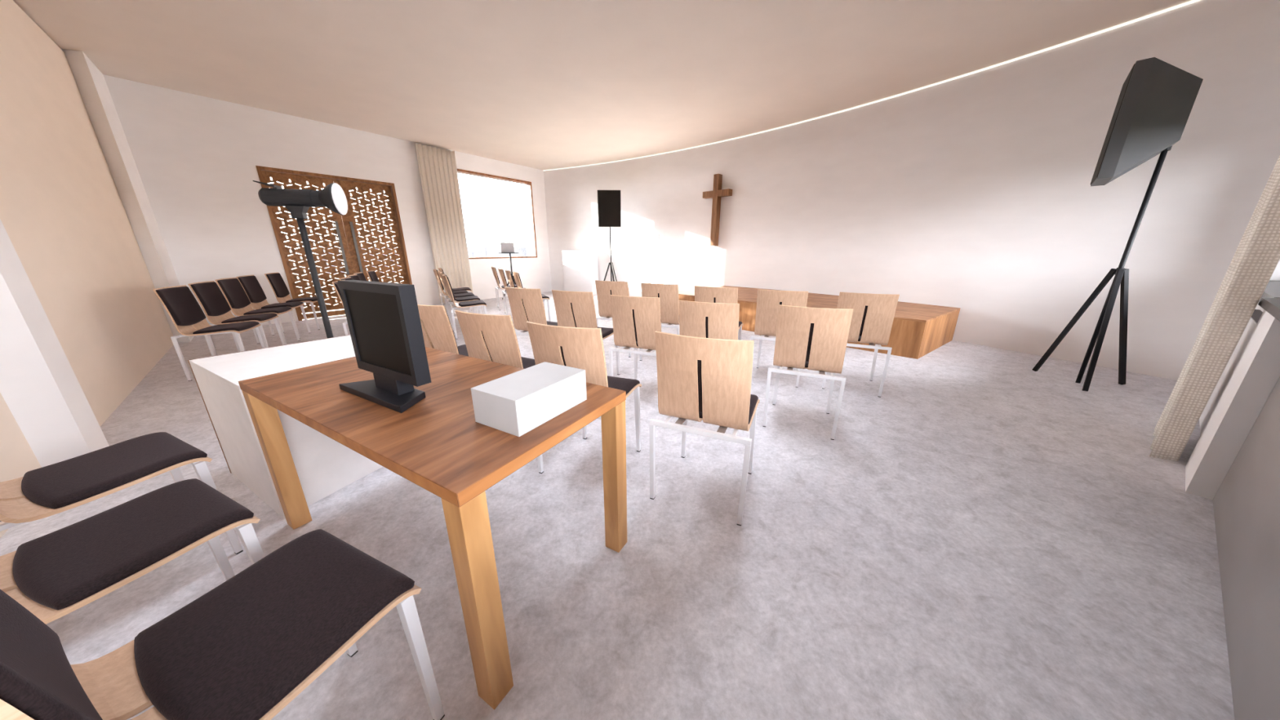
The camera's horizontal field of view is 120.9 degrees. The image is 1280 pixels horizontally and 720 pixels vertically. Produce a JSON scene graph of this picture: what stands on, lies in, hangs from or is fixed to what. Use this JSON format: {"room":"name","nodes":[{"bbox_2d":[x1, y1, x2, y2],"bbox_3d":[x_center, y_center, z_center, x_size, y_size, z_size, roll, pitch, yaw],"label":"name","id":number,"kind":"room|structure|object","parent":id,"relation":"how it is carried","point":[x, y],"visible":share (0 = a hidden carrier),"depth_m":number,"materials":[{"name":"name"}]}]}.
{"room":"house of worship","nodes":[
{"label":"house of worship","id":0,"kind":"room"},
{"bbox_2d":[0,218,109,467],"bbox_3d":[-3.545,-1.032,1.756,0.420,3.539,0.216,16,23,42],"label":"pillar","id":1,"kind":"structure","parent":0,"point":[39,385],"depth_m":2.06,"materials":[{"name":"white paint"}]},
{"bbox_2d":[0,0,173,537],"bbox_3d":[-3.721,-1.036,1.823,10.331,3.508,0.080,16,23,42],"label":"wall","id":2,"kind":"structure","parent":0,"point":[63,214],"depth_m":3.21,"materials":[{"name":"beige paint"}]},
{"bbox_2d":[61,48,195,342],"bbox_3d":[-6.965,-2.026,5.019,0.861,3.539,0.206,16,23,42],"label":"pillar","id":3,"kind":"structure","parent":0,"point":[91,84],"depth_m":4.75,"materials":[{"name":"white paint"}]},
{"bbox_2d":[103,75,551,324],"bbox_3d":[-5.177,-3.032,8.322,0.260,3.539,8.253,12,20,34],"label":"wall","id":4,"kind":"structure","parent":0,"point":[196,157],"depth_m":6.07,"materials":[{"name":"white paint"}]},
{"bbox_2d":[255,165,412,320],"bbox_3d":[-5.924,-2.269,7.351,0.172,2.645,2.100,12,20,34],"label":"door","id":5,"kind":"structure","parent":4,"relation":"in","point":[345,226],"depth_m":7.23,"materials":[{"name":"brown wood"}]},
{"bbox_2d":[414,142,473,303],"bbox_3d":[-4.631,-3.139,8.691,0.137,3.470,0.852,12,20,34],"label":"window curtain","id":6,"kind":"object","parent":4,"relation":"hanging from","point":[437,169],"visible":0.83,"depth_m":8.60,"materials":[{"name":"beige fabric"}]},
{"bbox_2d":[457,168,537,258],"bbox_3d":[-3.883,-3.875,9.928,0.235,2.096,2.279,12,20,34],"label":"window","id":7,"kind":"structure","parent":4,"relation":"in","point":[527,184],"depth_m":10.57,"materials":[{"name":"brown wood"}]},
{"bbox_2d":[13,0,1191,169],"bbox_3d":[-0.774,-3.822,4.416,13.200,0.250,9.587,16,23,42],"label":"ceiling","id":8,"kind":"structure","parent":0,"point":[538,84],"depth_m":4.43,"materials":[{"name":"paint"}]},
{"bbox_2d":[0,291,1234,719],"bbox_3d":[-0.793,-0.215,5.492,12.441,0.200,8.888,16,23,42],"label":"floor","id":9,"kind":"structure","parent":0,"point":[986,535],"depth_m":1.57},
{"bbox_2d":[0,431,243,554],"bbox_3d":[-2.089,0.454,1.353,0.500,0.932,0.550,8,19,24],"label":"chair","id":10,"kind":"object","parent":9,"relation":"on","point":[55,488],"visible":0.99,"depth_m":1.35,"materials":[{"name":"brown fabric"}]},
{"bbox_2d":[0,478,265,624],"bbox_3d":[-1.539,0.556,1.017,0.500,0.932,0.550,8,19,24],"label":"chair","id":11,"kind":"object","parent":9,"relation":"on","point":[54,575],"visible":0.98,"depth_m":1.03,"materials":[{"name":"brown fabric"}]},
{"bbox_2d":[152,284,266,381],"bbox_3d":[-4.537,-0.319,3.888,0.550,0.932,0.500,-7,18,-23],"label":"chair","id":12,"kind":"object","parent":9,"relation":"on","point":[184,311],"visible":0.98,"depth_m":3.76,"materials":[{"name":"brown fabric"}]},
{"bbox_2d":[0,528,444,719],"bbox_3d":[-0.876,0.628,0.778,0.500,0.932,0.550,8,19,24],"label":"chair","id":13,"kind":"object","parent":9,"relation":"on","point":[246,647],"visible":1,"depth_m":0.75,"materials":[{"name":"black fabric"}]},
{"bbox_2d":[187,280,285,355],"bbox_3d":[-4.867,-0.482,4.424,0.550,0.932,0.500,-7,18,-23],"label":"chair","id":14,"kind":"object","parent":9,"relation":"on","point":[215,305],"visible":0.94,"depth_m":4.31,"materials":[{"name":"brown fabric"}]},
{"bbox_2d":[214,277,300,344],"bbox_3d":[-5.197,-0.645,4.959,0.550,0.932,0.500,-7,18,-23],"label":"chair","id":15,"kind":"object","parent":9,"relation":"on","point":[239,303],"visible":0.94,"depth_m":4.86,"materials":[{"name":"brown fabric"}]},
{"bbox_2d":[235,275,311,340],"bbox_3d":[-5.497,-0.799,5.466,0.550,0.932,0.500,-7,18,-23],"label":"chair","id":16,"kind":"object","parent":9,"relation":"on","point":[251,285],"visible":0.89,"depth_m":5.38,"materials":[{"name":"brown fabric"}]},
{"bbox_2d":[187,334,382,518],"bbox_3d":[-1.947,0.318,2.171,0.801,0.714,0.738,11,20,33],"label":"desk","id":17,"kind":"object","parent":9,"relation":"on","point":[324,466],"visible":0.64,"depth_m":1.93,"materials":[{"name":"laminate"}]},
{"bbox_2d":[264,272,319,332],"bbox_3d":[-5.727,-0.983,6.069,0.550,0.932,0.500,-7,18,-23],"label":"chair","id":18,"kind":"object","parent":9,"relation":"on","point":[281,291],"visible":0.84,"depth_m":5.96,"materials":[{"name":"brown fabric"}]},
{"bbox_2d":[253,180,347,337],"bbox_3d":[-2.492,-0.456,2.900,0.479,1.770,0.338,-5,18,-16],"label":"spotlight","id":19,"kind":"object","parent":9,"relation":"on","point":[297,202],"visible":0.83,"depth_m":2.67,"materials":[{"name":"black metal"}]},
{"bbox_2d":[318,182,344,215],"bbox_3d":[-2.319,-1.209,2.723,0.106,0.226,0.226,-5,18,-16],"label":"hood","id":20,"kind":"object","parent":19,"relation":"attached to","point":[331,197],"depth_m":2.67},
{"bbox_2d":[332,280,348,335],"bbox_3d":[-3.387,-0.523,4.558,0.550,0.932,0.500,-7,18,-23],"label":"chair","id":21,"kind":"object","parent":9,"relation":"on","point":[335,284],"visible":0.1,"depth_m":4.23,"materials":[{"name":"beige wood"}]},
{"bbox_2d":[339,276,352,280],"bbox_3d":[-3.717,-0.674,5.055,0.550,0.932,0.500,-7,18,-23],"label":"chair","id":22,"kind":"object","parent":9,"relation":"on","point":[348,277],"visible":0.06,"depth_m":4.92,"materials":[{"name":"beige wood"}]},
{"bbox_2d":[346,274,359,279],"bbox_3d":[-4.027,-0.829,5.562,0.550,0.932,0.500,-7,18,-23],"label":"chair","id":23,"kind":"object","parent":9,"relation":"on","point":[354,277],"visible":0.09,"depth_m":5.44,"materials":[{"name":"brown fabric"}]},
{"bbox_2d":[353,271,366,280],"bbox_3d":[-4.357,-0.992,6.098,0.550,0.932,0.500,-7,18,-23],"label":"chair","id":24,"kind":"object","parent":9,"relation":"on","point":[361,275],"visible":0.09,"depth_m":5.99,"materials":[{"name":"brown fabric"}]},
{"bbox_2d":[366,270,378,281],"bbox_3d":[-4.557,-1.155,6.633,0.550,0.932,0.500,-7,18,-23],"label":"chair","id":25,"kind":"object","parent":9,"relation":"on","point":[371,274],"visible":0.26,"depth_m":6.48,"materials":[{"name":"brown fabric"}]},
{"bbox_2d":[238,346,626,709],"bbox_3d":[-0.896,0.467,1.622,1.511,0.750,0.742,10,19,29],"label":"wooden table","id":26,"kind":"object","parent":9,"relation":"on","point":[437,444],"visible":0.84,"depth_m":1.17,"materials":[{"name":"brown wood"}]},
{"bbox_2d":[337,280,431,413],"bbox_3d":[-0.977,-0.068,1.346,0.478,0.432,0.126,10,19,29],"label":"monitor","id":27,"kind":"object","parent":26,"relation":"on","point":[384,320],"visible":1,"depth_m":1.30,"materials":[{"name":"plastic"}]},
{"bbox_2d":[471,361,586,436],"bbox_3d":[-0.372,0.120,1.267,0.204,0.119,0.331,10,19,29],"label":"box","id":28,"kind":"object","parent":26,"relation":"on","point":[517,403],"visible":1,"depth_m":1.17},
{"bbox_2d":[417,304,468,356],"bbox_3d":[-1.428,-0.007,2.865,0.500,0.932,0.550,8,19,24],"label":"chair","id":29,"kind":"object","parent":9,"relation":"on","point":[437,329],"visible":0.32,"depth_m":2.54,"materials":[{"name":"beige wood"}]},
{"bbox_2d":[432,269,471,312],"bbox_3d":[-3.653,-1.291,7.082,0.550,0.932,0.500,-9,19,-28],"label":"chair","id":30,"kind":"object","parent":9,"relation":"on","point":[435,271],"visible":0.69,"depth_m":6.84,"materials":[{"name":"brown fabric"}]},
{"bbox_2d":[438,267,473,313],"bbox_3d":[-3.853,-1.455,7.618,0.550,0.932,0.500,-9,19,-28],"label":"chair","id":31,"kind":"object","parent":9,"relation":"on","point":[468,289],"visible":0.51,"depth_m":7.56,"materials":[{"name":"brown fabric"}]},
{"bbox_2d":[437,270,476,319],"bbox_3d":[-3.333,-1.160,6.651,0.550,0.932,0.500,-9,19,-28],"label":"chair","id":32,"kind":"object","parent":9,"relation":"on","point":[468,294],"visible":0.55,"depth_m":6.50,"materials":[{"name":"brown fabric"}]},
{"bbox_2d":[439,271,481,331],"bbox_3d":[-3.033,-1.018,6.183,0.550,0.932,0.500,-9,19,-28],"label":"chair","id":33,"kind":"object","parent":9,"relation":"on","point":[458,300],"visible":0.59,"depth_m":6.04,"materials":[{"name":"brown fabric"}]},
{"bbox_2d":[441,274,487,338],"bbox_3d":[-2.703,-0.854,5.647,0.550,0.932,0.500,-9,19,-28],"label":"chair","id":34,"kind":"object","parent":9,"relation":"on","point":[477,303],"visible":0.99,"depth_m":5.47,"materials":[{"name":"brown fabric"}]},
{"bbox_2d":[455,310,535,368],"bbox_3d":[-0.852,0.102,2.507,0.500,0.932,0.550,8,19,24],"label":"chair","id":35,"kind":"object","parent":9,"relation":"on","point":[488,337],"visible":0.39,"depth_m":2.20,"materials":[{"name":"beige wood"}]},
{"bbox_2d":[497,267,508,315],"bbox_3d":[-2.585,-1.415,7.488,0.550,0.932,0.500,-8,19,-24],"label":"chair","id":36,"kind":"object","parent":9,"relation":"on","point":[500,270],"visible":0.43,"depth_m":7.23,"materials":[{"name":"beige wood"}]},
{"bbox_2d":[491,266,517,310],"bbox_3d":[-3.035,-1.645,8.243,0.550,0.932,0.500,-8,19,-24],"label":"chair","id":37,"kind":"object","parent":9,"relation":"on","point":[494,270],"visible":0.7,"depth_m":8.01,"materials":[{"name":"beige wood"}]},
{"bbox_2d":[498,252,519,298],"bbox_3d":[-3.436,-2.241,9.713,0.575,1.216,0.555,0,17,0],"label":"tripod stand","id":38,"kind":"object","parent":9,"relation":"on","point":[513,277],"visible":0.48,"depth_m":9.62,"materials":[{"name":"metal"}]},
{"bbox_2d":[500,242,514,253],"bbox_3d":[-3.452,-2.927,9.446,0.320,0.250,0.295,-6,18,-19],"label":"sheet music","id":39,"kind":"object","parent":38,"relation":"on","point":[506,247],"visible":0.9,"depth_m":9.34,"materials":[{"name":"white paper"}]},
{"bbox_2d":[504,269,515,317],"bbox_3d":[-2.255,-1.258,6.971,0.550,0.932,0.500,-8,19,-24],"label":"chair","id":40,"kind":"object","parent":9,"relation":"on","point":[508,274],"visible":0.33,"depth_m":6.65,"materials":[{"name":"beige wood"}]},
{"bbox_2d":[505,286,557,335],"bbox_3d":[-1.063,-0.329,3.923,0.500,0.932,0.550,8,19,25],"label":"chair","id":41,"kind":"object","parent":9,"relation":"on","point":[526,304],"visible":0.59,"depth_m":3.64,"materials":[{"name":"beige wood"}]},
{"bbox_2d":[512,271,551,321],"bbox_3d":[-1.915,-1.086,6.407,0.550,0.932,0.500,-8,19,-24],"label":"chair","id":42,"kind":"object","parent":9,"relation":"on","point":[516,275],"visible":0.48,"depth_m":6.22,"materials":[{"name":"beige wood"}]},
{"bbox_2d":[562,250,598,295],"bbox_3d":[-1.777,-2.612,10.852,1.060,1.262,0.329,10,19,28],"label":"cabinet","id":43,"kind":"object","parent":9,"relation":"on","point":[580,268],"visible":0.8,"depth_m":10.66,"materials":[{"name":"paint"}]},
{"bbox_2d":[525,321,641,473],"bbox_3d":[-0.302,0.207,2.161,0.500,0.932,0.550,7,18,23],"label":"chair","id":44,"kind":"object","parent":9,"relation":"on","point":[580,348],"visible":0.52,"depth_m":1.85,"materials":[{"name":"beige wood"}]},
{"bbox_2d":[551,289,619,374],"bbox_3d":[-0.529,-0.248,3.656,0.500,0.932,0.550,8,19,24],"label":"chair","id":45,"kind":"object","parent":9,"relation":"on","point":[573,308],"visible":0.56,"depth_m":3.37,"materials":[{"name":"beige wood"}]},
{"bbox_2d":[603,226,617,281],"bbox_3d":[-0.831,-2.712,9.831,0.632,2.048,0.632,0,17,0],"label":"speaker stand","id":46,"kind":"object","parent":9,"relation":"on","point":[611,263],"visible":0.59,"depth_m":9.80,"materials":[{"name":"black metal"}]},
{"bbox_2d":[597,190,621,226],"bbox_3d":[-0.778,-3.847,9.277,0.578,0.862,0.380,-1,17,-3],"label":"loudspeaker","id":47,"kind":"object","parent":46,"relation":"on","point":[609,204],"visible":1,"depth_m":9.10,"materials":[{"name":"black plastic"}]},
{"bbox_2d":[595,280,631,357],"bbox_3d":[-0.252,-0.568,4.707,0.500,0.932,0.550,8,19,23],"label":"chair","id":48,"kind":"object","parent":9,"relation":"on","point":[604,288],"visible":0.51,"depth_m":4.44,"materials":[{"name":"beige wood"}]},
{"bbox_2d":[608,294,661,379],"bbox_3d":[0.044,-0.135,3.285,0.500,0.932,0.550,7,18,23],"label":"chair","id":49,"kind":"object","parent":9,"relation":"on","point":[635,320],"visible":0.76,"depth_m":3.03,"materials":[{"name":"beige wood"}]},
{"bbox_2d":[639,282,679,360],"bbox_3d":[0.309,-0.467,4.374,0.500,0.932,0.550,8,19,24],"label":"chair","id":50,"kind":"object","parent":9,"relation":"on","point":[668,294],"visible":0.52,"depth_m":4.08,"materials":[{"name":"beige wood"}]},
{"bbox_2d":[649,330,759,525],"bbox_3d":[0.368,0.278,1.928,0.500,0.932,0.550,8,19,24],"label":"chair","id":51,"kind":"object","parent":9,"relation":"on","point":[708,380],"visible":1,"depth_m":1.68,"materials":[{"name":"beige wood"}]},
{"bbox_2d":[679,300,739,339],"bbox_3d":[0.589,-0.037,2.963,0.500,0.932,0.550,8,18,23],"label":"chair","id":52,"kind":"object","parent":9,"relation":"on","point":[696,319],"visible":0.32,"depth_m":2.65,"materials":[{"name":"beige wood"}]},
{"bbox_2d":[694,285,742,340],"bbox_3d":[0.867,-0.359,4.019,0.500,0.932,0.550,8,19,24],"label":"chair","id":53,"kind":"object","parent":9,"relation":"on","point":[702,294],"visible":0.24,"depth_m":3.68,"materials":[{"name":"beige wood"}]},
{"bbox_2d":[750,288,808,387],"bbox_3d":[1.424,-0.263,3.706,0.500,0.932,0.550,8,19,25],"label":"chair","id":54,"kind":"object","parent":9,"relation":"on","point":[768,301],"visible":0.52,"depth_m":3.48,"materials":[{"name":"beige wood"}]},
{"bbox_2d":[762,304,853,439],"bbox_3d":[1.252,0.035,2.728,0.500,0.932,0.550,8,19,24],"label":"chair","id":55,"kind":"object","parent":9,"relation":"on","point":[809,338],"visible":1,"depth_m":2.48,"materials":[{"name":"beige wood"}]},
{"bbox_2d":[678,283,960,359],"bbox_3d":[2.472,-0.944,6.712,5.121,0.483,2.063,16,23,43],"label":"stage","id":56,"kind":"object","parent":9,"relation":"on","point":[917,330],"visible":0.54,"depth_m":4.96,"materials":[{"name":"brown wood"}]},
{"bbox_2d":[822,292,899,397],"bbox_3d":[2.083,-0.194,3.477,0.500,0.932,0.550,8,19,25],"label":"chair","id":57,"kind":"object","parent":9,"relation":"on","point":[873,314],"visible":0.73,"depth_m":3.21,"materials":[{"name":"beige wood"}]},
{"bbox_2d":[1032,150,1168,391],"bbox_3d":[4.536,-0.765,3.358,0.559,2.095,0.665,4,17,14],"label":"speaker stand","id":58,"kind":"object","parent":9,"relation":"on","point":[1122,274],"visible":0.99,"depth_m":3.41,"materials":[{"name":"black metal"}]},
{"bbox_2d":[1090,57,1203,186],"bbox_3d":[4.340,-2.020,3.116,0.578,0.862,0.380,-16,23,-42],"label":"loudspeaker","id":59,"kind":"object","parent":58,"relation":"on","point":[1157,98],"visible":1,"depth_m":2.95,"materials":[{"name":"black plastic"}]},
{"bbox_2d":[1090,63,1135,184],"bbox_3d":[4.210,-2.059,3.245,0.554,0.839,0.005,-16,23,-42],"label":"grille","id":60,"kind":"object","parent":59,"relation":"attached to","point":[1127,85],"depth_m":3.11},
{"bbox_2d":[1212,377,1279,719],"bbox_3d":[2.219,0.553,0.912,2.497,0.999,0.557,-11,20,-33],"label":"wall","id":61,"kind":"structure","parent":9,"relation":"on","point":[1246,502],"depth_m":1.30,"materials":[{"name":"paint"}]},
{"bbox_2d":[543,0,1279,380],"bbox_3d":[1.935,-2.777,7.486,1.543,3.539,12.857,-16,23,-42],"label":"wall","id":62,"kind":"structure","parent":0,"point":[974,193],"depth_m":4.75,"materials":[{"name":"white paint"}]},
{"bbox_2d":[702,173,732,245],"bbox_3d":[1.719,-3.353,8.175,0.670,1.494,0.167,15,23,41],"label":"wooden cross","id":63,"kind":"object","parent":62,"relation":"attached to","point":[716,194],"visible":1,"depth_m":8.10,"materials":[{"name":"brown wood"}]},
{"bbox_2d":[542,0,1200,171],"bbox_3d":[1.839,-4.428,6.886,1.307,0.022,12.660,-16,23,-42],"label":"light strip","id":64,"kind":"object","parent":62,"relation":"attached to","point":[1192,1],"visible":0.99,"depth_m":4.88,"materials":[{"name":"white plastic"}]},
{"bbox_2d":[1185,259,1279,499],"bbox_3d":[4.516,-1.179,2.239,3.294,3.539,0.420,-11,20,-33],"label":"wall","id":65,"kind":"structure","parent":0,"point":[1256,372],"depth_m":1.89,"materials":[{"name":"white paint"}]},
{"bbox_2d":[1149,155,1279,461],"bbox_3d":[3.572,-1.017,1.979,0.647,3.340,0.120,-11,20,-33],"label":"window curtain","id":66,"kind":"object","parent":65,"relation":"hanging from","point":[1256,256],"visible":1,"depth_m":2.09,"materials":[{"name":"beige fabric"}]},
{"bbox_2d":[1199,309,1262,435],"bbox_3d":[4.197,0.072,2.556,1.320,0.760,0.099,-11,20,-33],"label":"radiator","id":67,"kind":"object","parent":65,"relation":"attached to","point":[1215,395],"visible":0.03,"depth_m":2.42,"materials":[{"name":"metal"}]},
{"bbox_2d":[1257,297,1279,321],"bbox_3d":[1.651,0.154,0.433,4.841,0.040,0.678,-11,20,-33],"label":"windowsill","id":68,"kind":"structure","parent":65,"relation":"attached to","point":[1272,305],"depth_m":1.79,"materials":[{"name":"stone"}]},
{"bbox_2d":[1261,280,1279,297],"bbox_3d":[4.575,-0.471,2.486,2.295,0.040,0.399,-11,20,-33],"label":"trim","id":69,"kind":"structure","parent":65,"relation":"attached to","point":[1272,290],"depth_m":2.37,"materials":[{"name":"stone"}]},
{"label":"outside","id":70,"kind":"structure","parent":0,"visible":0},
{"bbox_2d":[287,253,531,319],"bbox_3d":[0.000,1.448,0.441,280.000,0.001,280.000,0,17,0],"label":"ground","id":71,"kind":"structure","parent":70,"point":[527,255],"depth_m":17.23,"materials":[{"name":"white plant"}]},
{"bbox_2d":[315,247,526,274],"bbox_3d":[-13.865,-6.338,23.158,13.290,1.660,0.060,0,17,0],"label":"fence","id":72,"kind":"object","parent":71,"relation":"on","point":[473,251],"visible":0.11,"depth_m":23.00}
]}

